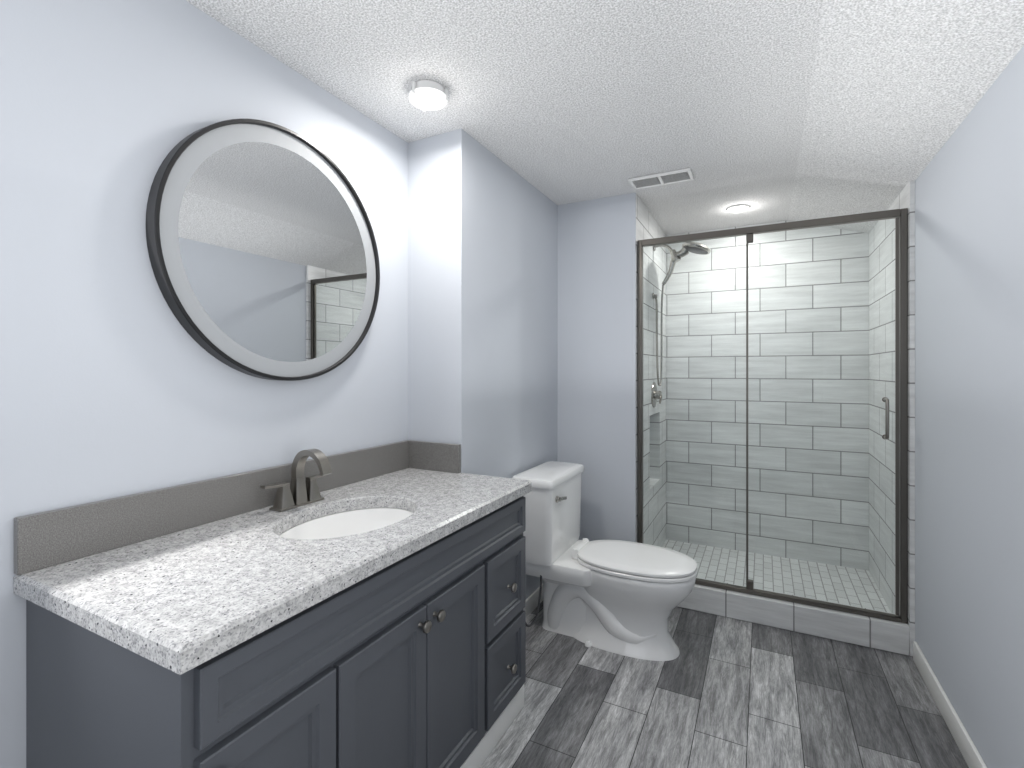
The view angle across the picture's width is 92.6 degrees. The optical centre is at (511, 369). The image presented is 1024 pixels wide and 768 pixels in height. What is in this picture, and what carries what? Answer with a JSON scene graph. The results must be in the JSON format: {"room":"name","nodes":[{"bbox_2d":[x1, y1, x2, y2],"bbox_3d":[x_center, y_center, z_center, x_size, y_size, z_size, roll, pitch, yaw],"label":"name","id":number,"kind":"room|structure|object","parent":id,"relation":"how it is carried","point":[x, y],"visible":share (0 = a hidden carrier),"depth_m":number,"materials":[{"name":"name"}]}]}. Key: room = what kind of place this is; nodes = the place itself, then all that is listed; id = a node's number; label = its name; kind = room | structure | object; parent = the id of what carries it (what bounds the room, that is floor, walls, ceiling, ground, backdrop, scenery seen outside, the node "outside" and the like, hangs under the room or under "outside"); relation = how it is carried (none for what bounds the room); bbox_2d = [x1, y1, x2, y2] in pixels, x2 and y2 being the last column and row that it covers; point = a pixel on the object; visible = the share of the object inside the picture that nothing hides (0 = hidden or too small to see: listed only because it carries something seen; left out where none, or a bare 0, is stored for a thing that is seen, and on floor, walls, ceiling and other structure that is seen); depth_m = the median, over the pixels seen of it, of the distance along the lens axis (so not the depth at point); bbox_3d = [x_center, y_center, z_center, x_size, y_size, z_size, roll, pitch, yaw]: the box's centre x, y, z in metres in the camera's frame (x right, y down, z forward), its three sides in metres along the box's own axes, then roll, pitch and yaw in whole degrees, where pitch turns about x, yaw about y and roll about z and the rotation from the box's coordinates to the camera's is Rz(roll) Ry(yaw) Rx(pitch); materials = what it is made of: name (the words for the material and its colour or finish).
{"room":"bathroom","nodes":[
{"label":"bathroom","id":0,"kind":"room"},
{"bbox_2d":[0,0,407,767],"bbox_3d":[-1.162,0.050,0.931,0.120,2.500,2.835,0,0,27],"label":"wall","id":1,"kind":"structure","parent":0,"point":[116,380],"depth_m":1.20,"materials":[{"name":"grey paint"}]},
{"bbox_2d":[146,119,379,380],"bbox_3d":[-0.727,-0.370,1.594,0.043,0.810,0.810,0,0,27],"label":"mirror","id":2,"kind":"object","parent":1,"relation":"attached to","point":[262,249],"visible":1,"depth_m":1.50,"materials":[{"name":"black mirror"}]},
{"bbox_2d":[408,128,557,598],"bbox_3d":[-0.144,0.050,2.603,0.401,2.500,1.069,0,0,27],"label":"wall","id":3,"kind":"structure","parent":0,"point":[482,305],"depth_m":2.18,"materials":[{"name":"grey paint"}]},
{"bbox_2d":[523,584,542,617],"bbox_3d":[0.041,1.256,2.508,0.013,0.088,1.065,0,0,27],"label":"baseboard","id":4,"kind":"structure","parent":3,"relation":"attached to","point":[531,603],"depth_m":2.64,"materials":[{"name":"white wood"}]},
{"bbox_2d":[558,193,635,541],"bbox_3d":[0.314,0.050,2.978,0.874,2.500,0.016,0,0,27],"label":"wall","id":5,"kind":"structure","parent":0,"point":[597,338],"depth_m":2.86,"materials":[{"name":"grey paint"}]},
{"bbox_2d":[186,0,1023,234],"bbox_3d":[0.283,-1.033,1.413,2.249,0.434,5.013,0,0,27],"label":"ceiling","id":6,"kind":"structure","parent":0,"point":[768,111],"depth_m":1.68,"materials":[{"name":"white paint"}]},
{"bbox_2d":[409,80,447,111],"bbox_3d":[-0.300,-0.981,1.750,0.138,0.047,0.138,0,0,27],"label":"ceiling light","id":7,"kind":"object","parent":6,"relation":"attached to","point":[427,95],"visible":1,"depth_m":1.72,"materials":[{"name":"white glass"}]},
{"bbox_2d":[628,168,693,189],"bbox_3d":[0.781,-0.998,2.562,0.310,0.012,0.150,0,0,27],"label":"ceiling vent","id":8,"kind":"object","parent":6,"relation":"in","point":[664,178],"visible":1,"depth_m":2.55,"materials":[{"name":"white plastic"}]},
{"bbox_2d":[726,205,749,212],"bbox_3d":[1.402,-0.998,3.035,0.132,0.012,0.132,0,0,27],"label":"recessed light","id":9,"kind":"object","parent":6,"relation":"in","point":[737,208],"visible":1,"depth_m":3.01,"materials":[{"name":"white plastic"}]},
{"bbox_2d":[636,194,665,546],"bbox_3d":[0.875,0.050,3.245,0.120,2.500,0.973,0,0,27],"label":"wall","id":10,"kind":"structure","parent":0,"point":[648,226],"depth_m":3.20,"materials":[{"name":"tile"}]},
{"bbox_2d":[651,382,661,407],"bbox_3d":[0.966,0.165,3.224,0.060,0.170,0.173,0,0,27],"label":"shower valve","id":11,"kind":"object","parent":10,"relation":"attached to","point":[656,392],"depth_m":3.20,"materials":[{"name":"grey metal"}]},
{"bbox_2d":[652,242,710,385],"bbox_3d":[1.092,-0.369,3.149,0.351,0.952,0.234,0,0,27],"label":"shower head","id":12,"kind":"object","parent":10,"relation":"attached to","point":[682,252],"depth_m":3.18},
{"bbox_2d":[480,601,968,767],"bbox_3d":[0.035,1.350,0.932,2.249,0.100,3.930,0,0,27],"label":"floor","id":13,"kind":"structure","parent":0,"point":[721,692],"depth_m":1.89,"materials":[{"name":"grey wood"}]},
{"bbox_2d":[26,488,531,767],"bbox_3d":[-0.472,0.883,1.458,0.619,0.833,1.254,0,0,27],"label":"bathroom vanity","id":14,"kind":"object","parent":13,"relation":"on","point":[361,608],"depth_m":1.05,"materials":[{"name":"grey paint"}]},
{"bbox_2d":[14,464,531,675],"bbox_3d":[-0.484,0.447,1.455,0.601,0.040,1.278,0,0,27],"label":"countertop","id":15,"kind":"structure","parent":14,"relation":"on","point":[165,599],"depth_m":1.06,"materials":[{"name":"grey stone"}]},
{"bbox_2d":[258,449,333,511],"bbox_3d":[-0.632,0.337,1.528,0.160,0.179,0.243,0,0,27],"label":"faucet","id":16,"kind":"object","parent":15,"relation":"on","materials":[{"name":"silver metal"}]},
{"bbox_2d":[274,500,417,543],"bbox_3d":[-0.476,0.536,1.448,0.357,0.163,0.471,0,0,27],"label":"sink","id":17,"kind":"object","parent":15,"relation":"in","point":[332,526],"depth_m":1.61,"materials":[{"name":"white ceramic"}]},
{"bbox_2d":[512,461,697,660],"bbox_3d":[0.450,0.907,2.386,0.852,0.785,0.512,0,0,27],"label":"toilet","id":18,"kind":"object","parent":13,"relation":"on","point":[624,598],"visible":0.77,"depth_m":2.30,"materials":[{"name":"white ceramic"}]},
{"bbox_2d":[676,577,909,655],"bbox_3d":[1.286,1.234,2.560,1.237,0.131,0.130,0,0,27],"label":"shower curb","id":19,"kind":"object","parent":13,"relation":"on","point":[874,633],"visible":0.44,"depth_m":2.41,"materials":[{"name":"tile"}]},
{"bbox_2d":[638,208,907,623],"bbox_3d":[1.268,0.211,2.524,1.233,1.912,0.077,0,0,27],"label":"shower door","id":20,"kind":"structure","parent":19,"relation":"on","point":[900,216],"depth_m":2.40,"materials":[{"name":"clear glass"}]},
{"bbox_2d":[666,220,868,569],"bbox_3d":[1.683,0.050,3.445,1.375,2.500,0.120,0,0,27],"label":"wall","id":21,"kind":"structure","parent":0,"point":[696,439],"depth_m":3.33,"materials":[{"name":"tile"}]},
{"bbox_2d":[915,46,1023,767],"bbox_3d":[1.230,0.050,0.927,0.120,2.500,5.013,0,0,27],"label":"wall","id":22,"kind":"structure","parent":0,"point":[969,410],"depth_m":1.58,"materials":[{"name":"grey paint"}]},
{"bbox_2d":[869,180,914,656],"bbox_3d":[2.037,0.050,2.648,0.018,2.500,0.973,0,0,27],"label":"tile","id":23,"kind":"structure","parent":22,"relation":"attached to","point":[905,198],"depth_m":2.62,"materials":[{"name":"white tile"}]},
{"bbox_2d":[913,641,986,767],"bbox_3d":[0.941,1.256,0.513,0.013,0.088,3.768,0,0,27],"label":"baseboard","id":24,"kind":"structure","parent":22,"relation":"attached to","point":[965,744],"depth_m":1.77,"materials":[{"name":"white wood"}]},
{"label":"outside","id":25,"kind":"structure","parent":0,"visible":0},
{"bbox_2d":[662,539,890,612],"bbox_3d":[1.489,1.333,2.936,1.255,0.135,0.963,0,0,27],"label":"shower pan","id":26,"kind":"object","parent":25,"point":[839,572],"depth_m":3.01,"materials":[{"name":"tile"}]}
]}

